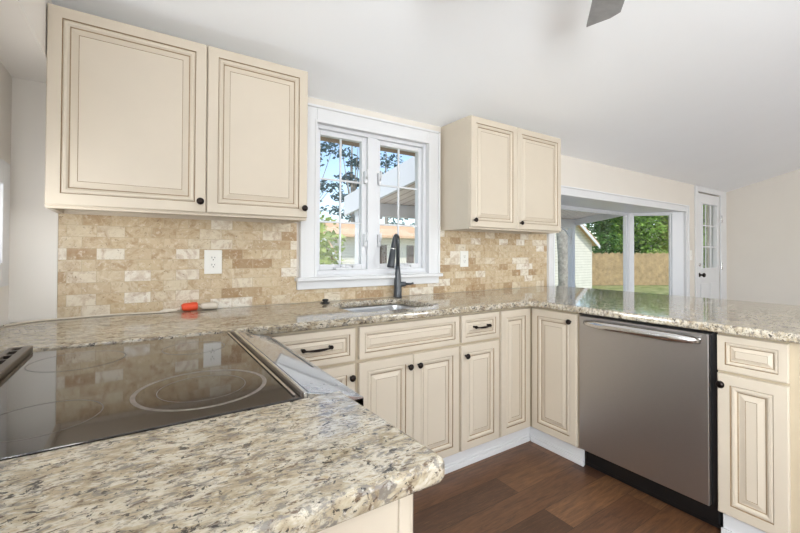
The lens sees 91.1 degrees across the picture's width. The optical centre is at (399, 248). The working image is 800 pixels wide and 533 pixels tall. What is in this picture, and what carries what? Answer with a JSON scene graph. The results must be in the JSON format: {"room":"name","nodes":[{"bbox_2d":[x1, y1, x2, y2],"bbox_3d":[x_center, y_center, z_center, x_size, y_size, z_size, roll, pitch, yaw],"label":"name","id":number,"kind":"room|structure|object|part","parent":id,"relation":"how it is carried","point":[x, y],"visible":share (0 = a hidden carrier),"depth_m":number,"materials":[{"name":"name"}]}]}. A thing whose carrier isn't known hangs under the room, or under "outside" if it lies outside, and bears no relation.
{"room":"kitchen","nodes":[
{"label":"kitchen","id":0,"kind":"room"},
{"bbox_2d":[0,61,11,327],"bbox_3d":[0.073,-0.454,-1.083,0.150,3.300,6.400,1,-1,-33],"label":"wall","id":1,"kind":"structure","parent":0,"point":[5,77],"depth_m":1.56,"materials":[{"name":"paint"}]},
{"bbox_2d":[0,158,9,286],"bbox_3d":[-1.333,-0.097,1.096,0.152,0.475,0.970,1,-1,-33],"label":"window","id":2,"kind":"structure","parent":1,"relation":"in","point":[4,166],"depth_m":1.49,"materials":[{"name":"white paint"}]},
{"bbox_2d":[0,0,51,82],"bbox_3d":[0.203,-1.366,-0.990,0.152,1.264,6.394,1,-1,-33],"label":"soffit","id":3,"kind":"structure","parent":1,"relation":"attached to","point":[23,23],"depth_m":1.38,"materials":[{"name":"paint"}]},
{"bbox_2d":[86,97,726,317],"bbox_3d":[1.610,0.157,3.834,8.120,2.200,0.150,1,-1,-33],"label":"wall","id":4,"kind":"structure","parent":0,"point":[575,172],"depth_m":4.18,"materials":[{"name":"paint"}]},
{"bbox_2d":[8,77,57,323],"bbox_3d":[-1.554,0.255,1.664,0.151,1.932,0.012,1,-1,-33],"label":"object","id":5,"kind":"structure","parent":4,"relation":"attached to","point":[33,248],"depth_m":1.66,"materials":[{"name":"paint"}]},
{"bbox_2d":[45,3,307,223],"bbox_3d":[-0.970,-0.528,1.847,1.007,0.762,0.356,1,-1,-33],"label":"upper cabinet","id":6,"kind":"object","parent":4,"relation":"attached to","point":[141,122],"visible":1,"depth_m":1.67,"materials":[{"name":"beige paint"}]},
{"bbox_3d":[-1.090,-0.536,1.605,0.537,0.748,0.020,1,-1,-33],"label":"door","id":7,"kind":"part","parent":6,"relation":"part of","materials":[{"name":"beige paint"}]},
{"bbox_3d":[-0.873,-0.206,1.714,0.031,0.031,0.032,1,-1,-33],"label":"knob","id":8,"kind":"part","parent":6,"relation":"part of","materials":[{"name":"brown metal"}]},
{"bbox_3d":[-0.668,-0.531,1.881,0.462,0.748,0.020,1,-1,-33],"label":"door","id":9,"kind":"part","parent":6,"relation":"part of","materials":[{"name":"beige paint"}]},
{"bbox_3d":[-0.480,-0.202,1.971,0.031,0.031,0.032,1,-1,-33],"label":"knob","id":10,"kind":"part","parent":6,"relation":"part of","materials":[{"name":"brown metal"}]},
{"bbox_2d":[204,250,221,273],"bbox_3d":[-0.970,0.070,2.038,0.084,0.124,0.009,1,-1,-33],"label":"wall outlet","id":11,"kind":"object","parent":4,"relation":"attached to","point":[212,258],"visible":1,"depth_m":2.04,"materials":[{"name":"plastic"}]},
{"bbox_2d":[209,255,216,268],"bbox_3d":[-0.969,0.070,2.036,0.035,0.070,0.003,1,-1,-33],"label":"receptacle","id":12,"kind":"object","parent":11,"relation":"attached to","point":[212,258],"depth_m":2.03,"materials":[{"name":"plastic"}]},
{"bbox_2d":[57,214,546,317],"bbox_3d":[-0.082,0.080,2.631,3.365,0.486,0.008,1,-1,-33],"label":"backsplash","id":13,"kind":"structure","parent":4,"relation":"attached to","point":[107,264],"depth_m":2.04,"materials":[{"name":"stone"}]},
{"bbox_2d":[320,136,414,156],"bbox_3d":[-0.635,-0.941,2.708,3.110,0.245,0.409,1,-1,-33],"label":"roof eave","id":14,"kind":"object","parent":4,"relation":"attached to","point":[325,139],"depth_m":3.10,"materials":[{"name":"brown wood"}]},
{"bbox_2d":[294,103,442,289],"bbox_3d":[-0.192,-0.303,2.620,1.070,1.099,0.212,1,-1,-33],"label":"window","id":15,"kind":"structure","parent":4,"relation":"in","point":[371,133],"depth_m":2.58,"materials":[{"name":"white paint"}]},
{"bbox_3d":[-0.376,-0.298,2.513,0.343,0.866,0.040,1,-1,-33],"label":"sash","id":16,"kind":"part","parent":15,"relation":"part of","materials":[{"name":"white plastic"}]},
{"bbox_3d":[-0.159,0.210,2.560,1.070,0.072,0.082,1,-1,-33],"label":"sill","id":17,"kind":"part","parent":15,"relation":"part of","materials":[{"name":"white paint"}]},
{"bbox_3d":[-0.190,-0.293,2.639,0.839,0.919,0.093,1,-1,-33],"label":"frame","id":18,"kind":"part","parent":15,"relation":"part of","materials":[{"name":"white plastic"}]},
{"bbox_3d":[-0.015,-0.294,2.749,0.379,0.866,0.040,1,-1,-33],"label":"sash","id":19,"kind":"part","parent":15,"relation":"part of","materials":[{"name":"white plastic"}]},
{"bbox_2d":[460,251,467,266],"bbox_3d":[0.491,0.081,2.995,0.082,0.122,0.009,1,-1,-33],"label":"wall outlet","id":20,"kind":"object","parent":4,"relation":"attached to","point":[463,254],"visible":1,"depth_m":2.99,"materials":[{"name":"plastic"}]},
{"bbox_2d":[463,254,465,263],"bbox_3d":[0.493,0.081,2.993,0.035,0.070,0.003,1,-1,-33],"label":"receptacle","id":21,"kind":"object","parent":20,"relation":"attached to","point":[464,255],"depth_m":2.99,"materials":[{"name":"plastic"}]},
{"bbox_2d":[440,115,560,233],"bbox_3d":[0.806,-0.508,3.010,0.983,0.762,0.356,1,-1,-33],"label":"upper cabinet","id":22,"kind":"object","parent":4,"relation":"attached to","point":[496,177],"visible":1,"depth_m":2.81,"materials":[{"name":"beige paint"}]},
{"bbox_3d":[0.662,-0.516,2.752,0.455,0.748,0.020,1,-1,-33],"label":"door","id":23,"kind":"part","parent":22,"relation":"part of","materials":[{"name":"beige paint"}]},
{"bbox_3d":[1.073,-0.512,3.021,0.521,0.748,0.020,1,-1,-33],"label":"door","id":24,"kind":"part","parent":22,"relation":"part of","materials":[{"name":"beige paint"}]},
{"bbox_2d":[547,185,689,295],"bbox_3d":[2.407,0.123,4.576,2.927,1.391,0.582,1,-1,-33],"label":"window","id":25,"kind":"structure","parent":4,"relation":"in","point":[572,198],"depth_m":5.10,"materials":[{"name":"white paint"}]},
{"bbox_3d":[2.278,0.143,4.776,1.890,1.255,0.075,1,-1,-33],"label":"sash","id":26,"kind":"part","parent":25,"relation":"part of","materials":[{"name":"white plastic"}]},
{"bbox_3d":[3.382,0.152,5.210,0.636,1.255,0.075,0,-1,15],"label":"sash","id":27,"kind":"part","parent":25,"relation":"part of","materials":[{"name":"white plastic"}]},
{"bbox_2d":[694,185,726,299],"bbox_3d":[4.402,0.223,5.604,1.080,2.130,0.186,1,-1,-33],"label":"door","id":28,"kind":"structure","parent":4,"relation":"in","point":[706,279],"depth_m":5.63,"materials":[{"name":"white paint"}]},
{"bbox_2d":[52,0,799,191],"bbox_3d":[3.411,-1.513,1.112,8.120,1.302,6.700,1,-1,-33],"label":"ceiling","id":29,"kind":"structure","parent":0,"point":[702,93],"depth_m":2.36,"materials":[{"name":"paint"}]},
{"bbox_2d":[586,0,624,26],"bbox_3d":[0.625,-1.165,0.993,1.230,0.473,1.241,1,-1,-33],"label":"ceiling fan","id":30,"kind":"object","parent":29,"relation":"hanging from","point":[600,10],"visible":1,"depth_m":1.55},
{"bbox_2d":[413,441,720,532],"bbox_3d":[3.400,1.293,1.081,8.120,0.120,6.700,1,-1,-33],"label":"floor","id":31,"kind":"structure","parent":0,"point":[528,487],"depth_m":1.91,"materials":[{"name":"brown wood"}]},
{"bbox_2d":[0,331,363,460],"bbox_3d":[-0.573,0.730,1.004,0.794,0.894,0.777,1,-1,-33],"label":"range","id":32,"kind":"object","parent":31,"relation":"on","point":[56,399],"visible":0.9,"depth_m":0.86,"materials":[{"name":"glass"}]},
{"bbox_3d":[-0.883,0.294,0.810,0.054,0.028,0.768,1,-1,-33],"label":"vent rail","id":33,"kind":"part","parent":32,"relation":"part of","materials":[{"name":"metal"}]},
{"bbox_3d":[-0.342,0.316,1.155,0.118,0.031,0.734,1,-1,-33],"label":"panel glass","id":34,"kind":"part","parent":32,"relation":"part of","materials":[{"name":"glass"}]},
{"bbox_3d":[-0.341,0.360,1.153,0.129,0.119,0.750,1,-1,-33],"label":"control panel","id":35,"kind":"part","parent":32,"relation":"part of","materials":[{"name":"metal"}]},
{"bbox_2d":[266,325,355,390],"bbox_3d":[-0.812,0.732,1.756,1.082,0.768,0.659,1,-1,-33],"label":"base cabinet","id":36,"kind":"object","parent":31,"relation":"on","point":[332,350],"visible":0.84,"depth_m":1.74,"materials":[{"name":"beige paint"}]},
{"bbox_3d":[-0.366,0.438,1.706,0.377,0.152,0.020,1,-1,-33],"label":"drawer","id":37,"kind":"part","parent":36,"relation":"part of","materials":[{"name":"beige paint"}]},
{"bbox_3d":[-0.353,0.433,1.687,0.145,0.019,0.038,1,-1,-33],"label":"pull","id":38,"kind":"part","parent":36,"relation":"part of","materials":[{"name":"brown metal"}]},
{"bbox_3d":[-0.368,0.819,1.702,0.377,0.579,0.020,1,-1,-33],"label":"door","id":39,"kind":"part","parent":36,"relation":"part of","materials":[{"name":"beige paint"}]},
{"bbox_3d":[-0.215,0.586,1.773,0.031,0.031,0.032,1,-1,-33],"label":"knob","id":40,"kind":"part","parent":36,"relation":"part of","materials":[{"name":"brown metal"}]},
{"bbox_2d":[317,494,412,532],"bbox_3d":[-0.385,0.774,0.474,0.803,0.876,0.292,1,-1,-33],"label":"base cabinet","id":41,"kind":"object","parent":31,"relation":"on","point":[396,516],"visible":0.06,"depth_m":0.55,"materials":[{"name":"beige paint"}]},
{"bbox_2d":[0,391,444,532],"bbox_3d":[-0.595,0.319,0.822,0.830,0.036,1.160,1,-1,-33],"label":"countertop","id":42,"kind":"structure","parent":41,"relation":"on","point":[315,464],"depth_m":0.52,"materials":[{"name":"stone"}]},
{"bbox_3d":[-0.059,0.728,0.693,0.020,0.740,0.262,1,-1,-33],"label":"door","id":43,"kind":"part","parent":41,"relation":"part of","materials":[{"name":"beige paint"}]},
{"bbox_2d":[355,314,458,458],"bbox_3d":[-0.095,0.740,2.225,0.631,0.768,0.659,1,-1,-33],"label":"base cabinet","id":44,"kind":"object","parent":31,"relation":"on","point":[407,371],"visible":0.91,"depth_m":1.98,"materials":[{"name":"beige paint"}]},
{"bbox_3d":[-0.067,0.822,1.899,0.304,0.579,0.020,1,-1,-33],"label":"door","id":45,"kind":"part","parent":44,"relation":"part of","materials":[{"name":"beige paint"}]},
{"bbox_3d":[0.063,0.443,1.987,0.612,0.152,0.020,1,-1,-33],"label":"false drawer","id":46,"kind":"part","parent":44,"relation":"part of","materials":[{"name":"beige paint"}]},
{"bbox_3d":[0.053,0.589,1.948,0.031,0.031,0.032,1,-1,-33],"label":"knob","id":47,"kind":"part","parent":44,"relation":"part of","materials":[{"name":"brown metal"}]},
{"bbox_3d":[0.191,0.825,2.067,0.304,0.579,0.020,1,-1,-33],"label":"door","id":48,"kind":"part","parent":44,"relation":"part of","materials":[{"name":"beige paint"}]},
{"bbox_2d":[458,310,498,451],"bbox_3d":[0.300,0.744,2.483,0.312,0.768,0.659,1,-1,-33],"label":"base cabinet","id":49,"kind":"object","parent":31,"relation":"on","point":[478,345],"visible":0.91,"depth_m":2.23,"materials":[{"name":"beige paint"}]},
{"bbox_3d":[0.458,0.447,2.246,0.296,0.152,0.020,1,-1,-33],"label":"drawer","id":50,"kind":"part","parent":49,"relation":"part of","materials":[{"name":"beige paint"}]},
{"bbox_3d":[0.471,0.442,2.226,0.127,0.019,0.038,1,-1,-33],"label":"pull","id":51,"kind":"part","parent":49,"relation":"part of","materials":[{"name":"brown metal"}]},
{"bbox_2d":[443,427,529,473],"bbox_3d":[0.138,1.178,2.084,1.678,0.108,0.026,1,-1,-33],"label":"baseboard","id":52,"kind":"structure","parent":31,"relation":"on","point":[459,460],"depth_m":2.32,"materials":[{"name":"white paint"}]},
{"bbox_2d":[498,307,580,448],"bbox_3d":[0.884,0.749,2.693,0.894,0.768,0.949,1,-1,-33],"label":"base cabinet","id":53,"kind":"object","parent":31,"relation":"on","point":[539,347],"visible":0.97,"depth_m":2.37,"materials":[{"name":"beige paint"}]},
{"bbox_2d":[0,286,799,352],"bbox_3d":[0.410,0.335,1.841,3.628,0.036,1.858,1,-1,-33],"label":"countertop","id":54,"kind":"structure","parent":53,"relation":"on","point":[771,321],"depth_m":1.85,"materials":[{"name":"stone"}]},
{"bbox_2d":[3,302,217,326],"bbox_3d":[-1.266,0.289,1.806,0.787,0.043,0.087,1,-1,-39],"label":"extension cord","id":55,"kind":"object","parent":54,"relation":"on","point":[191,306],"visible":1,"depth_m":1.90,"materials":[{"name":"plastic"}]},
{"bbox_2d":[320,299,329,303],"bbox_3d":[-0.433,0.306,2.279,0.056,0.024,0.056,1,-1,-33],"label":"cap","id":56,"kind":"object","parent":54,"relation":"on","point":[325,301],"visible":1,"depth_m":2.26,"materials":[{"name":"black plastic"}]},
{"bbox_2d":[341,304,417,311],"bbox_3d":[-0.108,0.443,2.228,0.550,0.174,0.450,1,-1,-33],"label":"sink","id":57,"kind":"object","parent":54,"relation":"in","point":[390,306],"visible":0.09,"depth_m":2.45,"materials":[{"name":"metal"}]},
{"bbox_2d":[387,234,413,297],"bbox_3d":[-0.009,0.113,2.591,0.196,0.419,0.089,1,-1,-33],"label":"faucet","id":58,"kind":"object","parent":54,"relation":"on","point":[395,245],"visible":1,"depth_m":2.58,"materials":[{"name":"metal"}]},
{"bbox_3d":[-0.024,0.018,2.591,0.027,0.230,0.066,0,-1,30],"label":"spout","id":59,"kind":"part","parent":58,"relation":"part of","materials":[{"name":"metal"}]},
{"bbox_3d":[0.038,0.238,2.608,0.107,0.036,0.036,0,-1,-3],"label":"handle","id":60,"kind":"part","parent":58,"relation":"part of","materials":[{"name":"metal"}]},
{"bbox_3d":[0.705,0.747,2.405,0.258,0.746,0.020,1,-1,-33],"label":"door","id":61,"kind":"part","parent":53,"relation":"part of","materials":[{"name":"beige paint"}]},
{"bbox_3d":[0.918,0.747,2.344,0.020,0.746,0.304,1,-1,-33],"label":"door","id":62,"kind":"part","parent":53,"relation":"part of","materials":[{"name":"beige paint"}]},
{"bbox_2d":[530,426,584,466],"bbox_3d":[0.941,1.185,2.392,0.026,0.108,0.390,1,-1,-33],"label":"baseboard","id":63,"kind":"structure","parent":31,"relation":"on","point":[568,451],"depth_m":2.36,"materials":[{"name":"white paint"}]},
{"bbox_2d":[579,313,722,528],"bbox_3d":[1.394,0.796,2.080,0.672,0.872,0.628,1,-1,-33],"label":"dishwasher","id":64,"kind":"object","parent":31,"relation":"on","point":[648,391],"visible":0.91,"depth_m":1.88,"materials":[{"name":"silver metal"}]},
{"bbox_3d":[1.144,0.403,1.925,0.078,0.043,0.546,1,-1,-33],"label":"handle","id":65,"kind":"part","parent":64,"relation":"part of","materials":[{"name":"metal"}]},
{"bbox_3d":[1.447,1.180,2.112,0.540,0.104,0.620,1,-1,-33],"label":"kick plate","id":66,"kind":"part","parent":64,"relation":"part of","materials":[{"name":"black plastic"}]},
{"bbox_2d":[721,513,765,532],"bbox_3d":[1.461,1.178,1.597,0.026,0.108,0.246,1,-1,-33],"label":"baseboard","id":67,"kind":"structure","parent":31,"relation":"on","point":[730,524],"depth_m":1.66,"materials":[{"name":"white paint"}]},
{"bbox_2d":[715,332,799,532],"bbox_3d":[1.663,0.795,1.724,0.652,0.877,0.256,1,-1,-33],"label":"base cabinet","id":68,"kind":"object","parent":31,"relation":"on","point":[757,383],"visible":0.91,"depth_m":1.56,"materials":[{"name":"beige paint"}]},
{"bbox_3d":[1.345,0.570,1.647,0.032,0.031,0.031,1,-1,-33],"label":"knob","id":69,"kind":"part","parent":68,"relation":"part of","materials":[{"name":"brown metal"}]},
{"bbox_3d":[1.418,0.441,1.585,0.020,0.150,0.222,1,-1,-33],"label":"drawer","id":70,"kind":"part","parent":68,"relation":"part of","materials":[{"name":"beige paint"}]},
{"bbox_3d":[1.417,0.820,1.581,0.020,0.586,0.222,1,-1,-33],"label":"door","id":71,"kind":"part","parent":68,"relation":"part of","materials":[{"name":"beige paint"}]},
{"bbox_2d":[726,169,799,304],"bbox_3d":[6.740,-0.379,3.283,0.150,3.300,6.400,1,-1,-33],"label":"wall","id":72,"kind":"structure","parent":0,"point":[763,217],"depth_m":5.55,"materials":[{"name":"paint"}]},
{"label":"outside","id":73,"kind":"structure","parent":0,"visible":0},
{"bbox_2d":[592,285,668,294],"bbox_3d":[-10.498,2.244,37.993,100.000,0.100,69.400,1,-1,-33],"label":"lawn","id":74,"kind":"structure","parent":73,"point":[655,289],"depth_m":20.39,"materials":[{"name":"green plant"}]},
{"bbox_2d":[320,232,338,263],"bbox_3d":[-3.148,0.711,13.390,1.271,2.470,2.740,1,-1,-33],"label":"house","id":75,"kind":"structure","parent":74,"relation":"on","point":[331,246],"depth_m":12.52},
{"bbox_2d":[320,212,345,264],"bbox_3d":[-2.064,0.583,9.713,1.497,3.054,1.762,1,-1,-33],"label":"leafy tree","id":76,"kind":"object","parent":74,"relation":"on","point":[327,260],"visible":0.16,"depth_m":9.58,"materials":[{"name":"green plant"}]},
{"bbox_2d":[320,142,349,220],"bbox_3d":[-5.283,-2.724,26.125,4.552,9.712,1.973,1,-1,-33],"label":"spruce tree","id":77,"kind":"object","parent":74,"relation":"on","point":[323,147],"visible":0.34,"depth_m":26.27,"materials":[{"name":"green plant"}]},
{"bbox_2d":[330,146,358,221],"bbox_3d":[-3.152,-2.760,25.711,3.388,9.792,2.685,1,-1,-33],"label":"spruce tree","id":78,"kind":"object","parent":74,"relation":"on","point":[349,175],"visible":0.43,"depth_m":25.66,"materials":[{"name":"green plant"}]},
{"bbox_2d":[323,223,414,263],"bbox_3d":[-2.101,0.364,20.438,5.958,3.370,7.000,1,-1,-33],"label":"house","id":79,"kind":"structure","parent":74,"relation":"on","point":[406,234],"depth_m":17.89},
{"bbox_2d":[380,152,414,224],"bbox_3d":[-0.641,-2.651,30.997,4.673,9.713,2.556,1,-1,-33],"label":"spruce tree","id":80,"kind":"object","parent":74,"relation":"on","point":[387,161],"visible":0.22,"depth_m":30.76,"materials":[{"name":"green plant"}]},
{"bbox_2d":[556,228,575,286],"bbox_3d":[4.757,-1.753,11.986,4.082,7.486,4.169,1,-1,-33],"label":"bare trunk","id":81,"kind":"object","parent":74,"relation":"on","point":[562,237],"visible":0.02,"depth_m":12.12,"materials":[{"name":"grey plant"}]},
{"bbox_2d":[555,224,599,287],"bbox_3d":[5.778,-0.047,20.795,5.923,4.220,6.540,1,-1,-33],"label":"house","id":82,"kind":"structure","parent":74,"relation":"on","point":[584,240],"depth_m":19.29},
{"bbox_2d":[585,218,622,253],"bbox_3d":[17.639,-1.026,34.478,4.915,6.684,3.862,1,-1,-33],"label":"leafy tree","id":83,"kind":"object","parent":74,"relation":"on","point":[597,229],"visible":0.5,"depth_m":33.85,"materials":[{"name":"green plant"}]},
{"bbox_2d":[598,217,622,253],"bbox_3d":[19.448,-1.022,35.170,4.056,6.703,2.997,1,-1,-33],"label":"leafy tree","id":84,"kind":"object","parent":74,"relation":"on","point":[615,218],"visible":0.2,"depth_m":34.29,"materials":[{"name":"green plant"}]},
{"bbox_2d":[592,252,668,284],"bbox_3d":[13.748,1.148,22.289,7.085,1.885,0.070,0,-1,-5],"label":"fence","id":85,"kind":"object","parent":74,"relation":"on","point":[607,269],"visible":0.57,"depth_m":22.21,"materials":[{"name":"brown wood"}]},
{"bbox_2d":[617,216,656,253],"bbox_3d":[20.715,-1.011,34.655,4.503,6.679,3.509,1,-1,-33],"label":"leafy tree","id":86,"kind":"object","parent":74,"relation":"on","point":[638,241],"visible":0.18,"depth_m":33.75,"materials":[{"name":"green plant"}]},
{"bbox_2d":[634,215,668,253],"bbox_3d":[21.182,-1.042,33.379,4.642,6.717,3.598,1,-1,-33],"label":"leafy tree","id":87,"kind":"object","parent":74,"relation":"on","point":[652,234],"visible":0.5,"depth_m":32.77,"materials":[{"name":"green plant"}]},
{"bbox_2d":[652,215,668,253],"bbox_3d":[22.537,-1.036,33.000,3.801,6.708,2.803,1,-1,-33],"label":"leafy tree","id":88,"kind":"object","parent":74,"relation":"on","point":[666,236],"visible":0.17,"depth_m":32.57,"materials":[{"name":"green plant"}]},
{"bbox_2d":[703,205,706,267],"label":"door window","id":89,"kind":"structure","parent":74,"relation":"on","point":[703,205],"depth_m":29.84,"materials":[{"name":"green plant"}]},
{"bbox_3d":[2.132,1.878,7.298,10.500,0.040,5.000,1,-1,-33],"label":"path","id":90,"kind":"object","parent":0,"visible":0},
{"bbox_2d":[344,156,619,286],"bbox_3d":[2.369,0.320,6.397,5.640,3.138,3.290,1,-1,-33],"label":"porch roof","id":91,"kind":"structure","parent":90,"relation":"on","point":[570,219],"depth_m":6.16,"materials":[{"name":"paint"}]},
{"bbox_3d":[-0.620,0.682,5.990,0.110,2.382,0.110,1,-1,-33],"label":"post","id":92,"kind":"part","parent":91,"relation":"part of","materials":[{"name":"paint"}]},
{"bbox_3d":[3.914,0.733,8.959,0.110,2.382,0.110,1,-1,-33],"label":"post","id":93,"kind":"part","parent":91,"relation":"part of","materials":[{"name":"paint"}]}
]}

